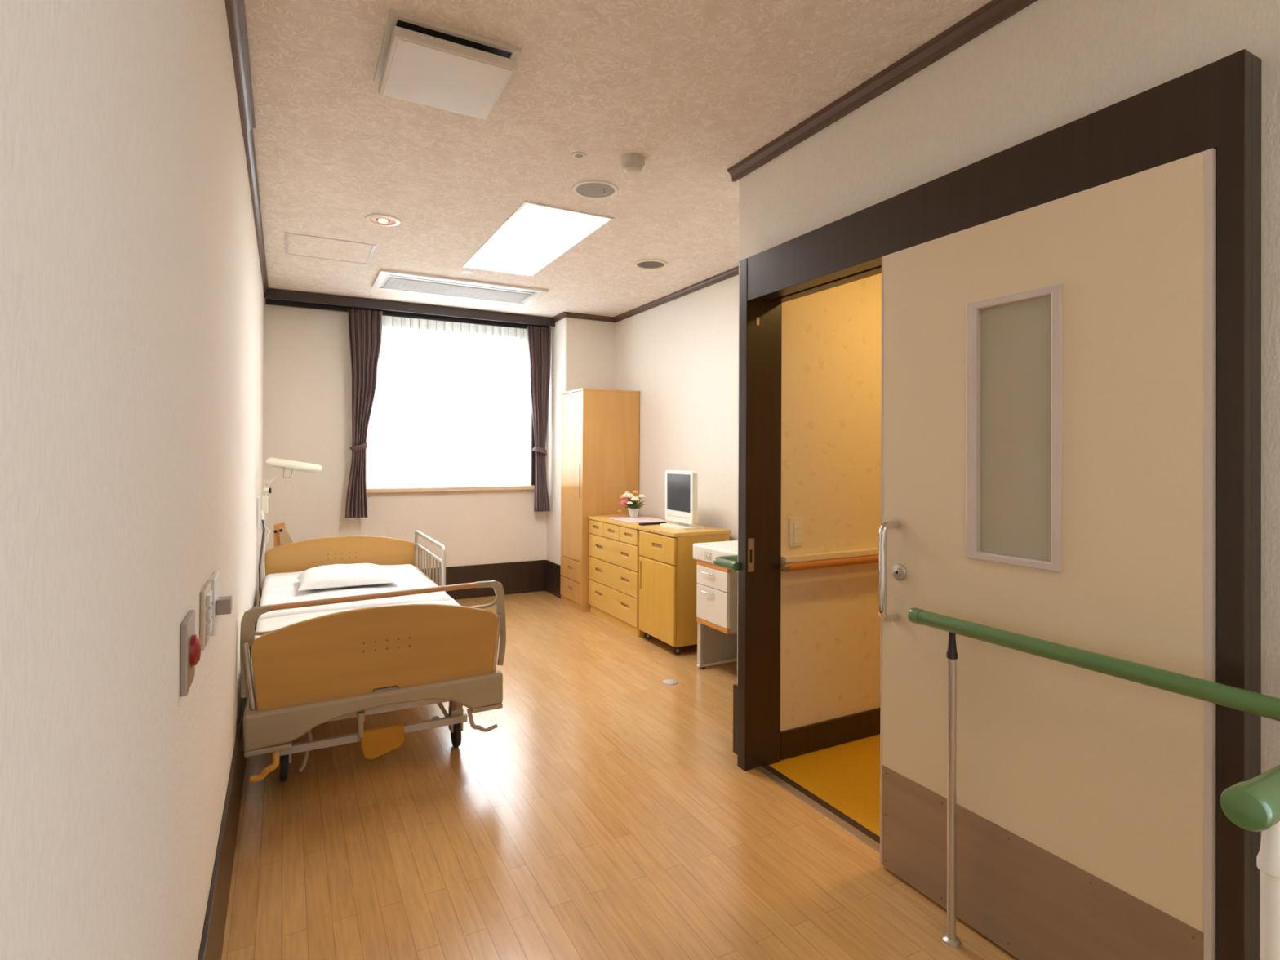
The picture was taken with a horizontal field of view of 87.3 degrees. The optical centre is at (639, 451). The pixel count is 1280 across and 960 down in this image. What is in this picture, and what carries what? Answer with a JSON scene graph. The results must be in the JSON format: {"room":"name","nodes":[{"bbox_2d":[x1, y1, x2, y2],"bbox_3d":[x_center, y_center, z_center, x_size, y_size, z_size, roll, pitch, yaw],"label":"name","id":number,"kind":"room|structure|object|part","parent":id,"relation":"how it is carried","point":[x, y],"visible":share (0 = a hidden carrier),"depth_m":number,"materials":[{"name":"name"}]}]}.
{"room":"care facility","nodes":[
{"label":"care facility","id":0,"kind":"room"},
{"bbox_2d":[0,0,264,959],"bbox_3d":[-1.117,0.026,1.657,0.120,2.611,8.615,0,0,-28],"label":"wall","id":1,"kind":"structure","parent":0,"point":[132,300],"depth_m":0.69,"materials":[{"name":"paint"}]},
{"bbox_2d":[180,609,200,696],"bbox_3d":[-0.776,0.346,1.163,0.023,0.120,0.113,0,0,-28],"label":"button","id":2,"kind":"object","parent":1,"relation":"attached to","point":[190,642],"visible":1,"depth_m":1.13,"materials":[{"name":"plastic"}]},
{"bbox_2d":[200,580,213,650],"bbox_3d":[-0.922,0.347,1.429,0.014,0.120,0.140,0,0,-28],"label":"light switch","id":3,"kind":"object","parent":1,"relation":"attached to","point":[206,593],"visible":0.97,"depth_m":1.40,"materials":[{"name":"plastic"}]},
{"bbox_2d":[208,570,232,635],"bbox_3d":[-0.990,0.356,1.586,0.042,0.128,0.130,0,0,-28],"label":"card holder","id":4,"kind":"object","parent":1,"relation":"attached to","point":[221,605],"visible":0.9,"depth_m":1.56,"materials":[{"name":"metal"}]},
{"bbox_3d":[-1.003,0.356,1.579,0.012,0.128,0.130,0,0,-28],"label":"plate","id":5,"kind":"part","parent":4,"relation":"part of","materials":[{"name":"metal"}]},
{"bbox_3d":[-0.983,0.364,1.586,0.030,0.035,0.045,0,0,-28],"label":"knob","id":6,"kind":"part","parent":4,"relation":"part of","materials":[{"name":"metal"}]},
{"bbox_2d":[197,588,262,959],"bbox_3d":[-1.064,1.185,1.683,0.012,0.295,8.375,0,0,-28],"label":"baseboard","id":7,"kind":"structure","parent":1,"relation":"attached to","point":[215,922],"depth_m":1.87,"materials":[{"name":"brown laminate"}]},
{"bbox_2d":[224,0,255,137],"bbox_3d":[-0.301,-1.254,0.306,0.042,0.055,5.220,0,0,-28],"label":"trim","id":8,"kind":"structure","parent":1,"relation":"attached to","point":[235,9],"depth_m":2.14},
{"bbox_2d":[243,128,268,293],"bbox_3d":[-2.217,-1.254,3.911,0.032,0.042,2.945,0,0,-28],"label":"trim","id":9,"kind":"structure","parent":1,"relation":"attached to","point":[249,144],"depth_m":3.33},
{"bbox_2d":[257,496,266,599],"bbox_3d":[-2.361,0.602,4.183,0.053,0.631,0.255,0,0,-28],"label":"wall panel","id":10,"kind":"object","parent":1,"relation":"attached to","point":[260,517],"depth_m":4.18,"materials":[{"name":"white plastic"}]},
{"bbox_2d":[263,520,270,542],"bbox_3d":[-2.375,0.494,4.263,0.044,0.176,0.016,0,0,-28],"label":"handset","id":11,"kind":"object","parent":10,"relation":"hanging from","point":[268,531],"visible":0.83,"depth_m":4.26,"materials":[{"name":"beige plastic"}]},
{"bbox_2d":[261,457,321,513],"bbox_3d":[-2.261,0.219,4.356,0.349,0.357,0.126,0,0,-25],"label":"lamp","id":12,"kind":"object","parent":10,"relation":"attached to","point":[282,464],"visible":0.99,"depth_m":4.30,"materials":[{"name":"beige plastic"}]},
{"bbox_3d":[-2.345,0.169,4.305,0.102,0.117,0.015,0,0,-31],"label":"arm","id":13,"kind":"part","parent":12,"relation":"part of","materials":[{"name":"beige plastic"}]},
{"bbox_3d":[-2.248,0.090,4.362,0.323,0.098,0.124,0,0,-25],"label":"lamp shade","id":14,"kind":"part","parent":12,"relation":"part of","materials":[{"name":"beige plastic"}]},
{"bbox_2d":[262,297,546,568],"bbox_3d":[-2.030,0.040,6.071,2.402,2.611,0.280,0,0,-28],"label":"wall","id":15,"kind":"structure","parent":0,"point":[308,369],"depth_m":5.63,"materials":[{"name":"paint"}]},
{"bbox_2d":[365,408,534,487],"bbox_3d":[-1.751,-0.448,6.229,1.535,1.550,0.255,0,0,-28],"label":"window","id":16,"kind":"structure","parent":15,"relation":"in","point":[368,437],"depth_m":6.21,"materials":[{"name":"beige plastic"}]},
{"bbox_3d":[-2.160,-0.407,6.114,0.615,1.375,0.015,0,0,-28],"label":"sash","id":17,"kind":"part","parent":16,"relation":"part of","materials":[{"name":"beige plastic"}]},
{"bbox_3d":[-1.799,-0.448,6.319,1.535,1.550,0.050,0,0,-28],"label":"frame","id":18,"kind":"part","parent":16,"relation":"part of","materials":[{"name":"beige plastic"}]},
{"bbox_3d":[-1.033,-0.444,6.482,0.030,1.550,0.030,0,0,-28],"label":"frame","id":19,"kind":"part","parent":16,"relation":"part of","materials":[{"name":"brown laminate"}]},
{"bbox_2d":[366,484,534,493],"bbox_3d":[-1.749,0.344,6.183,1.625,0.037,0.305,0,0,-28],"label":"trim","id":20,"kind":"structure","parent":15,"relation":"attached to","point":[526,486],"depth_m":6.06,"materials":[{"name":"brown wood"}]},
{"bbox_2d":[419,560,561,599],"bbox_3d":[-1.628,1.196,5.847,2.891,0.300,0.490,0,0,-28],"label":"baseboard","id":21,"kind":"structure","parent":15,"relation":"attached to","point":[526,576],"depth_m":6.28,"materials":[{"name":"brown laminate"}]},
{"bbox_2d":[546,317,615,564],"bbox_3d":[-0.582,0.048,6.568,0.621,2.611,0.758,0,0,-28],"label":"wall","id":22,"kind":"structure","parent":0,"point":[583,351],"depth_m":6.25,"materials":[{"name":"paint"}]},
{"bbox_2d":[551,311,567,322],"bbox_3d":[-0.743,-1.238,6.188,0.034,0.044,0.302,0,0,-28],"label":"trim","id":23,"kind":"structure","parent":22,"relation":"attached to","point":[561,316],"depth_m":6.16,"materials":[{"name":"brown wood"}]},
{"bbox_2d":[564,311,614,322],"bbox_3d":[-0.449,-1.236,6.193,0.511,0.044,0.034,0,0,-28],"label":"trim","id":24,"kind":"structure","parent":22,"relation":"attached to","point":[572,315],"depth_m":6.19,"materials":[{"name":"brown wood"}]},
{"bbox_2d":[244,0,991,317],"bbox_3d":[0.224,-1.321,2.370,3.143,0.100,8.615,0,0,-28],"label":"ceiling","id":25,"kind":"structure","parent":0,"point":[693,88],"depth_m":2.61,"materials":[{"name":"paint"}]},
{"bbox_2d":[284,232,376,264],"bbox_3d":[-1.958,-1.271,4.226,0.496,0.003,0.474,0,0,-28],"label":"access hatch","id":26,"kind":"object","parent":25,"relation":"attached to","point":[301,245],"visible":1,"depth_m":4.21,"materials":[{"name":"metal"}]},
{"bbox_2d":[364,213,400,226],"bbox_3d":[-1.413,-1.266,3.684,0.184,0.025,0.184,0,0,-28],"label":"recessed light","id":27,"kind":"object","parent":25,"relation":"in","point":[382,220],"visible":1,"depth_m":3.67,"materials":[{"name":"beige plastic"}]},
{"bbox_3d":[-1.413,-1.266,3.684,0.053,0.025,0.056,0,0,-28],"label":"bulb","id":28,"kind":"part","parent":27,"relation":"part of","materials":[{"name":"white glass"}]},
{"bbox_2d":[263,288,555,328],"bbox_3d":[-1.896,-1.214,5.835,2.398,0.102,0.153,0,0,-28],"label":"curtain pelmet","id":29,"kind":"object","parent":25,"relation":"attached to","point":[280,297],"visible":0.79,"depth_m":5.74,"materials":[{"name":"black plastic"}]},
{"bbox_2d":[345,308,382,518],"bbox_3d":[-2.318,-0.315,5.631,0.279,1.745,0.102,0,0,-28],"label":"curtain","id":30,"kind":"object","parent":29,"relation":"hanging from","point":[365,327],"visible":1,"depth_m":5.62,"materials":[{"name":"fabric"}]},
{"bbox_2d":[370,315,530,486],"bbox_3d":[-1.704,-0.453,6.140,1.515,1.530,0.043,0,0,-28],"label":"sheer curtain","id":31,"kind":"object","parent":29,"relation":"hanging from","point":[451,406],"visible":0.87,"depth_m":6.13,"materials":[{"name":"fabric"}]},
{"bbox_2d":[527,325,551,511],"bbox_3d":[-0.959,-0.304,6.351,0.231,1.750,0.101,0,0,-28],"label":"curtain","id":32,"kind":"object","parent":29,"relation":"hanging from","point":[539,338],"visible":1,"depth_m":6.35,"materials":[{"name":"fabric"}]},
{"bbox_2d":[373,9,521,119],"bbox_3d":[-0.644,-1.243,2.209,0.393,0.063,0.407,0,0,-28],"label":"ceiling vent","id":33,"kind":"object","parent":25,"relation":"in","point":[421,61],"visible":1,"depth_m":2.12,"materials":[{"name":"white metal"}]},
{"bbox_2d":[371,268,547,305],"bbox_3d":[-1.392,-1.257,5.199,1.229,0.018,0.556,0,0,-28],"label":"air conditioner","id":34,"kind":"object","parent":25,"relation":"attached to","point":[386,279],"visible":1,"depth_m":5.16,"materials":[{"name":"white plastic"}]},
{"bbox_3d":[-1.391,-1.261,5.207,1.135,0.009,0.440,0,0,-28],"label":"panel","id":35,"kind":"part","parent":34,"relation":"part of","materials":[{"name":"white plastic"}]},
{"bbox_2d":[462,200,614,276],"bbox_3d":[-0.677,-1.263,4.110,0.505,0.008,1.350,0,0,-28],"label":"recessed light","id":36,"kind":"object","parent":25,"relation":"in","point":[535,235],"visible":1,"depth_m":3.98,"materials":[{"name":"white plastic"}]},
{"bbox_2d":[572,151,586,159],"bbox_3d":[-0.262,-1.268,2.876,0.060,0.004,0.060,0,0,-28],"label":"ceiling sensor","id":37,"kind":"object","parent":25,"relation":"attached to","point":[579,155],"visible":1,"depth_m":2.87,"materials":[{"name":"white plastic"}]},
{"bbox_2d":[572,180,618,199],"bbox_3d":[-0.216,-1.253,3.249,0.224,0.030,0.224,0,0,-28],"label":"ceiling vent","id":38,"kind":"object","parent":25,"relation":"in","point":[592,189],"visible":1,"depth_m":3.24,"materials":[{"name":"white plastic"}]},
{"bbox_2d":[620,153,644,174],"bbox_3d":[-0.032,-1.240,2.909,0.106,0.058,0.106,0,0,-28],"label":"smoke detector","id":39,"kind":"object","parent":25,"relation":"attached to","point":[631,163],"visible":1,"depth_m":2.87,"materials":[{"name":"white plastic"}]},
{"bbox_2d":[634,258,667,269],"bbox_3d":[0.072,-1.257,4.517,0.224,0.010,0.224,0,0,-28],"label":"recessed light","id":40,"kind":"object","parent":25,"relation":"in","point":[649,264],"visible":1,"depth_m":4.51,"materials":[{"name":"beige metal"}]},
{"bbox_2d":[221,591,1019,959],"bbox_3d":[0.454,1.367,2.488,3.691,0.050,8.615,0,0,-28],"label":"floor","id":41,"kind":"structure","parent":0,"point":[609,811],"depth_m":2.32,"materials":[{"name":"brown wood"}]},
{"bbox_2d":[273,522,293,547],"bbox_3d":[-2.436,0.914,4.797,0.401,0.850,0.441,0,0,-28],"label":"wooden chair","id":42,"kind":"object","parent":41,"relation":"on","point":[282,536],"visible":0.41,"depth_m":4.56,"materials":[{"name":"orange wood"}]},
{"bbox_3d":[-2.448,0.703,4.575,0.092,0.430,0.020,0,0,-28],"label":"panel","id":43,"kind":"part","parent":42,"relation":"part of","materials":[{"name":"orange wood"}]},
{"bbox_2d":[240,529,506,782],"bbox_3d":[-1.523,0.950,3.626,1.022,0.775,2.267,0,0,-28],"label":"hospital bed","id":44,"kind":"object","parent":41,"relation":"on","point":[319,656],"visible":0.94,"depth_m":2.73,"materials":[{"name":"brown wood"}]},
{"bbox_3d":[-1.482,1.015,2.534,0.022,0.114,0.190,0,0,-28],"label":"frame","id":45,"kind":"part","parent":44,"relation":"part of","materials":[{"name":"metal"}]},
{"bbox_3d":[-1.438,0.746,2.510,0.104,0.335,0.020,0,0,-28],"label":"foot rail","id":46,"kind":"part","parent":44,"relation":"part of","materials":[{"name":"beige plastic"}]},
{"bbox_3d":[-1.362,1.205,2.725,0.024,0.183,0.064,0,0,23],"label":"brake lever","id":47,"kind":"part","parent":44,"relation":"part of","materials":[{"name":"metal"}]},
{"bbox_3d":[-1.995,0.770,4.506,0.920,0.398,0.023,0,0,-28],"label":"head panel","id":48,"kind":"part","parent":44,"relation":"part of","materials":[{"name":"brown wood"}]},
{"bbox_2d":[296,563,399,590],"bbox_3d":[-1.690,0.711,3.874,0.524,0.093,0.410,0,0,-28],"label":"pillow","id":49,"kind":"object","parent":44,"relation":"on","point":[335,575],"visible":1,"depth_m":3.76,"materials":[{"name":"white fabric"}]},
{"bbox_3d":[-1.514,0.856,3.604,0.934,0.153,1.940,0,0,-28],"label":"mattress","id":50,"kind":"part","parent":44,"relation":"part of","materials":[{"name":"white fabric"}]},
{"bbox_3d":[-1.021,1.020,2.668,0.963,0.151,0.055,0,0,-28],"label":"foot frame","id":51,"kind":"part","parent":44,"relation":"part of","materials":[{"name":"beige metal"}]},
{"bbox_3d":[-1.022,0.795,2.678,0.919,0.353,0.022,0,0,-28],"label":"foot panel","id":52,"kind":"part","parent":44,"relation":"part of","materials":[{"name":"brown wood"}]},
{"bbox_3d":[-1.397,0.670,4.431,0.018,0.018,0.940,0,0,-28],"label":"rail","id":53,"kind":"part","parent":44,"relation":"part of","materials":[{"name":"metal"}]},
{"bbox_3d":[-1.397,0.774,4.431,0.025,0.414,0.964,0,0,-28],"label":"rail","id":54,"kind":"part","parent":44,"relation":"part of","materials":[{"name":"metal"}]},
{"bbox_3d":[-0.895,1.148,3.016,0.077,0.109,0.020,0,0,1],"label":"brake lever","id":55,"kind":"part","parent":44,"relation":"part of","materials":[{"name":"beige metal"}]},
{"bbox_3d":[-0.835,1.091,3.042,0.059,0.165,0.060,0,0,-28],"label":"caster leg","id":56,"kind":"part","parent":44,"relation":"part of","materials":[{"name":"beige metal"}]},
{"bbox_3d":[-0.642,1.165,2.824,0.084,0.032,0.014,0,0,-28],"label":"crank handle","id":57,"kind":"part","parent":44,"relation":"part of","materials":[{"name":"beige metal"}]},
{"bbox_3d":[-0.650,0.752,2.928,0.134,0.377,0.020,0,0,-28],"label":"rail corner","id":58,"kind":"part","parent":44,"relation":"part of","materials":[{"name":"beige plastic"}]},
{"bbox_2d":[560,387,639,612],"bbox_3d":[-0.363,0.412,5.965,0.545,1.880,0.504,0,0,-28],"label":"wardrobe","id":59,"kind":"object","parent":41,"relation":"on","point":[600,435],"visible":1,"depth_m":5.76,"materials":[{"name":"brown wood"}]},
{"bbox_3d":[-0.601,1.207,5.849,0.018,0.172,0.471,0,0,-28],"label":"drawer","id":60,"kind":"part","parent":59,"relation":"part of","materials":[{"name":"brown wood"}]},
{"bbox_3d":[-0.600,1.028,5.850,0.018,0.175,0.471,0,0,-28],"label":"drawer","id":61,"kind":"part","parent":59,"relation":"part of","materials":[{"name":"brown wood"}]},
{"bbox_3d":[-0.596,0.214,5.854,0.017,1.443,0.471,0,0,-28],"label":"door","id":62,"kind":"part","parent":59,"relation":"part of","materials":[{"name":"brown wood"}]},
{"bbox_3d":[-0.480,0.392,5.633,0.018,1.807,0.022,0,0,-28],"label":"post","id":63,"kind":"part","parent":59,"relation":"part of","materials":[{"name":"brown wood"}]},
{"bbox_2d":[587,514,678,637],"bbox_3d":[-0.030,0.947,5.346,0.456,0.808,0.892,0,0,-28],"label":"dresser","id":64,"kind":"object","parent":41,"relation":"on","point":[614,555],"visible":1,"depth_m":5.18,"materials":[{"name":"brown wood"}]},
{"bbox_3d":[-0.355,0.629,5.506,0.018,0.114,0.287,0,0,-28],"label":"drawer","id":65,"kind":"part","parent":64,"relation":"part of","materials":[{"name":"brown wood"}]},
{"bbox_3d":[-0.218,0.629,5.247,0.018,0.114,0.287,0,0,-28],"label":"drawer","id":66,"kind":"part","parent":64,"relation":"part of","materials":[{"name":"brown wood"}]},
{"bbox_3d":[-0.221,1.177,5.245,0.018,0.207,0.876,0,0,-28],"label":"drawer","id":67,"kind":"part","parent":64,"relation":"part of","materials":[{"name":"brown wood"}]},
{"bbox_3d":[-0.220,0.975,5.245,0.018,0.185,0.876,0,0,-28],"label":"drawer","id":68,"kind":"part","parent":64,"relation":"part of","materials":[{"name":"brown wood"}]},
{"bbox_3d":[-0.219,0.784,5.246,0.018,0.184,0.876,0,0,-28],"label":"drawer","id":69,"kind":"part","parent":64,"relation":"part of","materials":[{"name":"brown wood"}]},
{"bbox_3d":[-0.101,0.776,5.038,0.004,0.035,0.148,0,0,-28],"label":"recess handle","id":70,"kind":"part","parent":64,"relation":"part of","materials":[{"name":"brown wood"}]},
{"bbox_3d":[-0.081,0.629,4.988,0.018,0.114,0.287,0,0,-28],"label":"drawer","id":71,"kind":"part","parent":64,"relation":"part of","materials":[{"name":"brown wood"}]},
{"bbox_2d":[607,515,671,523],"bbox_3d":[-0.017,0.542,5.321,0.351,0.002,0.479,0,0,-24],"label":"mat","id":72,"kind":"object","parent":64,"relation":"on","point":[639,518],"visible":1,"depth_m":5.30,"materials":[{"name":"white fabric"}]},
{"bbox_2d":[617,490,646,517],"bbox_3d":[-0.064,0.432,5.508,0.214,0.217,0.298,0,0,-28],"label":"flower arrangement","id":73,"kind":"object","parent":72,"relation":"on","point":[633,508],"visible":1,"depth_m":5.46,"materials":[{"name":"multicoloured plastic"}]},
{"bbox_3d":[-0.052,0.504,5.495,0.100,0.074,0.100,0,0,-28],"label":"pot","id":74,"kind":"part","parent":73,"relation":"part of","materials":[{"name":"white ceramic"}]},
{"bbox_2d":[638,521,666,525],"bbox_3d":[0.093,0.532,4.943,0.220,0.018,0.044,0,0,-34],"label":"remote control","id":75,"kind":"object","parent":64,"relation":"on","point":[653,522],"visible":0.99,"depth_m":4.91,"materials":[{"name":"black plastic"}]},
{"bbox_2d":[662,679,677,684],"bbox_3d":[0.175,1.342,3.906,0.090,0.009,0.090,0,0,-28],"label":"floor outlet","id":76,"kind":"object","parent":41,"relation":"on","point":[668,682],"visible":1,"depth_m":3.89,"materials":[{"name":"metal"}]},
{"bbox_2d":[637,523,731,654],"bbox_3d":[0.304,0.944,4.716,0.458,0.812,0.514,0,0,-28],"label":"base cabinet","id":77,"kind":"object","parent":41,"relation":"on","point":[668,583],"visible":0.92,"depth_m":4.49,"materials":[{"name":"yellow wood"}]},
{"bbox_3d":[0.117,0.661,4.614,0.018,0.176,0.495,0,0,-28],"label":"drawer","id":78,"kind":"part","parent":77,"relation":"part of","materials":[{"name":"brown wood"}]},
{"bbox_3d":[0.129,0.649,4.606,0.004,0.038,0.148,0,0,-28],"label":"recess handle","id":79,"kind":"part","parent":77,"relation":"part of","materials":[{"name":"brown wood"}]},
{"bbox_3d":[0.115,1.020,4.613,0.018,0.526,0.495,0,0,-28],"label":"door","id":80,"kind":"part","parent":77,"relation":"part of","materials":[{"name":"brown wood"}]},
{"bbox_2d":[660,470,704,529],"bbox_3d":[0.296,0.338,4.771,0.205,0.400,0.370,0,0,-28],"label":"television","id":81,"kind":"object","parent":77,"relation":"on","point":[681,486],"visible":1,"depth_m":4.72,"materials":[{"name":"beige plastic"}]},
{"bbox_3d":[0.278,0.320,4.761,0.014,0.364,0.370,0,0,-28],"label":"casing","id":82,"kind":"part","parent":81,"relation":"part of","materials":[{"name":"white plastic"}]},
{"bbox_3d":[0.300,0.320,4.773,0.036,0.356,0.362,0,0,-28],"label":"casing","id":83,"kind":"part","parent":81,"relation":"part of","materials":[{"name":"beige plastic"}]},
{"bbox_2d":[693,540,737,668],"bbox_3d":[0.758,0.963,3.884,0.502,0.772,0.957,0,0,-28],"label":"drawer unit","id":84,"kind":"object","parent":41,"relation":"on","point":[717,586],"visible":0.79,"depth_m":4.07,"materials":[{"name":"beige plastic"}]},
{"bbox_3d":[0.376,1.193,4.163,0.027,0.270,0.037,0,0,-28],"label":"leg","id":85,"kind":"part","parent":84,"relation":"part of","materials":[{"name":"metal"}]},
{"bbox_3d":[0.406,0.852,4.037,0.022,0.007,0.113,0,0,-28],"label":"handle","id":86,"kind":"part","parent":84,"relation":"part of","materials":[{"name":"silver metal"}]},
{"bbox_3d":[0.436,0.925,4.025,0.022,0.206,0.323,0,0,-28],"label":"drawer","id":87,"kind":"part","parent":84,"relation":"part of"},
{"bbox_3d":[0.436,0.761,4.025,0.022,0.113,0.323,0,0,-28],"label":"drawer","id":88,"kind":"part","parent":84,"relation":"part of","materials":[{"name":"white wood"}]},
{"bbox_3d":[0.578,1.194,4.271,0.435,0.268,0.020,0,0,-28],"label":"panel","id":89,"kind":"part","parent":84,"relation":"part of","materials":[{"name":"grey laminate"}]},
{"bbox_2d":[907,607,1279,947],"bbox_3d":[1.248,0.897,1.251,0.194,0.887,1.672,0,0,-28],"label":"handrail","id":90,"kind":"object","parent":41,"relation":"on","point":[1235,698],"visible":1,"depth_m":1.62,"materials":[{"name":"metal"}]},
{"bbox_3d":[0.854,0.949,1.836,0.023,0.776,0.023,0,0,-28],"label":"post","id":91,"kind":"part","parent":90,"relation":"part of","materials":[{"name":"metal"}]},
{"bbox_2d":[1220,764,1279,959],"bbox_3d":[1.046,0.856,0.952,0.832,0.964,0.070,0,0,-28],"label":"handrail","id":92,"kind":"object","parent":41,"relation":"on","point":[1253,804],"visible":1,"depth_m":0.79,"materials":[{"name":"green plastic"}]},
{"bbox_3d":[0.750,0.913,0.794,0.023,0.840,0.023,0,0,-28],"label":"post","id":93,"kind":"part","parent":92,"relation":"part of","materials":[{"name":"white plastic"}]},
{"bbox_2d":[615,274,738,541],"bbox_3d":[0.578,0.047,4.913,0.120,2.611,3.254,0,0,-28],"label":"wall","id":94,"kind":"structure","parent":0,"point":[681,354],"depth_m":5.16,"materials":[{"name":"paint"}]},
{"bbox_2d":[613,266,738,322],"bbox_3d":[0.516,-1.237,4.882,0.034,0.044,3.254,0,0,-28],"label":"trim","id":95,"kind":"structure","parent":94,"relation":"attached to","point":[733,272],"depth_m":5.24,"materials":[{"name":"brown wood"}]},
{"bbox_2d":[737,168,881,731],"bbox_3d":[1.191,0.043,3.315,1.629,2.611,0.143,0,0,-28],"label":"wall","id":96,"kind":"structure","parent":0,"point":[831,353],"depth_m":3.07,"materials":[{"name":"paint"}]},
{"bbox_2d":[713,555,738,571],"bbox_3d":[0.550,0.512,3.031,0.451,0.079,0.189,0,0,-28],"label":"handrail","id":97,"kind":"object","parent":96,"relation":"attached to","point":[731,562],"visible":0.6,"depth_m":2.93,"materials":[{"name":"green plastic"}]},
{"bbox_2d":[733,684,737,754],"bbox_3d":[0.871,1.197,3.180,0.974,0.300,0.103,0,0,-28],"label":"baseboard","id":98,"kind":"structure","parent":96,"relation":"attached to","point":[735,686],"depth_m":2.98,"materials":[{"name":"brown laminate"}]},
{"bbox_2d":[747,537,754,572],"bbox_3d":[0.468,0.438,2.829,0.032,0.140,0.002,0,0,-28],"label":"strike plate","id":99,"kind":"object","parent":96,"relation":"attached to","point":[750,541],"visible":1,"depth_m":2.83,"materials":[{"name":"metal"}]},
{"bbox_2d":[755,316,759,325],"bbox_3d":[0.500,-0.551,2.846,0.016,0.034,0.003,0,0,-28],"label":"tag","id":100,"kind":"object","parent":96,"relation":"attached to","point":[757,318],"visible":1,"depth_m":2.84,"materials":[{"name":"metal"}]},
{"bbox_2d":[737,257,782,771],"bbox_3d":[0.516,0.265,2.885,0.189,2.157,0.054,0,0,-28],"label":"trim","id":101,"kind":"structure","parent":96,"relation":"attached to","point":[760,347],"depth_m":2.85,"materials":[{"name":"brown laminate"}]},
{"bbox_2d":[788,517,803,546],"bbox_3d":[0.692,0.357,2.969,0.076,0.125,0.012,0,0,-28],"label":"light switch","id":102,"kind":"object","parent":96,"relation":"attached to","point":[795,525],"visible":1,"depth_m":2.96,"materials":[{"name":"beige plastic"}]},
{"bbox_2d":[779,547,878,572],"bbox_3d":[1.217,0.492,3.208,1.419,0.058,0.078,0,0,-28],"label":"handrail","id":103,"kind":"object","parent":96,"relation":"attached to","point":[847,557],"visible":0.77,"depth_m":2.99,"materials":[{"name":"wood"}]},
{"bbox_3d":[1.228,0.488,3.234,1.375,0.050,0.042,0,0,-28],"label":"backing rail","id":104,"kind":"part","parent":103,"relation":"part of","materials":[{"name":"wood"}]},
{"bbox_2d":[780,707,879,759],"bbox_3d":[1.222,1.289,3.247,1.384,0.118,0.014,0,0,-28],"label":"baseboard","id":105,"kind":"structure","parent":96,"relation":"attached to","point":[797,741],"depth_m":3.05,"materials":[{"name":"brown laminate"}]},
{"bbox_2d":[758,0,1279,835],"bbox_3d":[1.607,0.035,0.909,0.110,2.611,4.501,0,0,-28],"label":"wall","id":106,"kind":"structure","parent":0,"point":[1051,64],"depth_m":1.79,"materials":[{"name":"paint"}]},
{"bbox_2d":[755,765,879,853],"bbox_3d":[0.731,1.341,2.411,0.035,0.005,0.981,0,0,-28],"label":"trim","id":107,"kind":"structure","parent":106,"relation":"attached to","point":[876,846],"depth_m":2.50,"materials":[{"name":"wood"}]},
{"bbox_2d":[761,764,879,844],"bbox_3d":[0.747,1.343,2.454,0.035,0.006,0.921,0,0,-28],"label":"trim","id":108,"kind":"structure","parent":106,"relation":"attached to","point":[869,833],"depth_m":2.54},
{"bbox_2d":[772,265,881,302],"bbox_3d":[0.785,-0.662,2.478,0.119,0.030,0.921,0,0,-28],"label":"trim","id":109,"kind":"structure","parent":106,"relation":"attached to","point":[876,270],"depth_m":2.60,"materials":[{"name":"brown wood"}]},
{"bbox_2d":[727,0,1037,182],"bbox_3d":[1.506,-1.245,0.957,0.039,0.051,4.677,0,0,-28],"label":"trim","id":110,"kind":"structure","parent":106,"relation":"attached to","point":[994,12],"depth_m":2.23,"materials":[{"name":"brown wood"}]},
{"bbox_2d":[746,61,1216,302],"bbox_3d":[0.861,-0.724,2.129,0.075,0.181,1.609,0,0,-28],"label":"trim","id":111,"kind":"structure","parent":106,"relation":"attached to","point":[1175,119],"depth_m":1.79,"materials":[{"name":"brown laminate"}]},
{"bbox_2d":[878,147,1216,959],"bbox_3d":[0.968,0.349,1.771,0.117,1.960,0.876,0,0,-28],"label":"door","id":112,"kind":"structure","parent":106,"relation":"in","point":[1048,411],"depth_m":1.66,"materials":[{"name":"laminate"}]},
{"bbox_3d":[0.777,0.376,2.091,0.079,0.316,0.024,0,0,-28],"label":"handle","id":113,"kind":"part","parent":112,"relation":"part of","materials":[{"name":"silver metal"}]},
{"bbox_3d":[0.991,-0.057,1.782,0.023,0.717,0.263,0,0,-28],"label":"pane frame","id":114,"kind":"part","parent":112,"relation":"part of","materials":[{"name":"plastic"}]},
{"bbox_3d":[1.001,-0.058,1.784,0.006,0.695,0.229,0,0,-28],"label":"glass pane","id":115,"kind":"part","parent":112,"relation":"part of","materials":[{"name":"glass"}]},
{"bbox_3d":[0.979,1.168,1.779,0.002,0.319,0.854,0,0,-28],"label":"kick plate","id":116,"kind":"part","parent":112,"relation":"part of","materials":[{"name":"wood"}]},
{"bbox_2d":[1215,48,1261,959],"bbox_3d":[1.244,0.263,1.393,0.077,2.157,0.047,0,0,-28],"label":"trim","id":117,"kind":"structure","parent":106,"relation":"attached to","point":[1238,74],"depth_m":1.37,"materials":[{"name":"brown laminate"}]}
]}

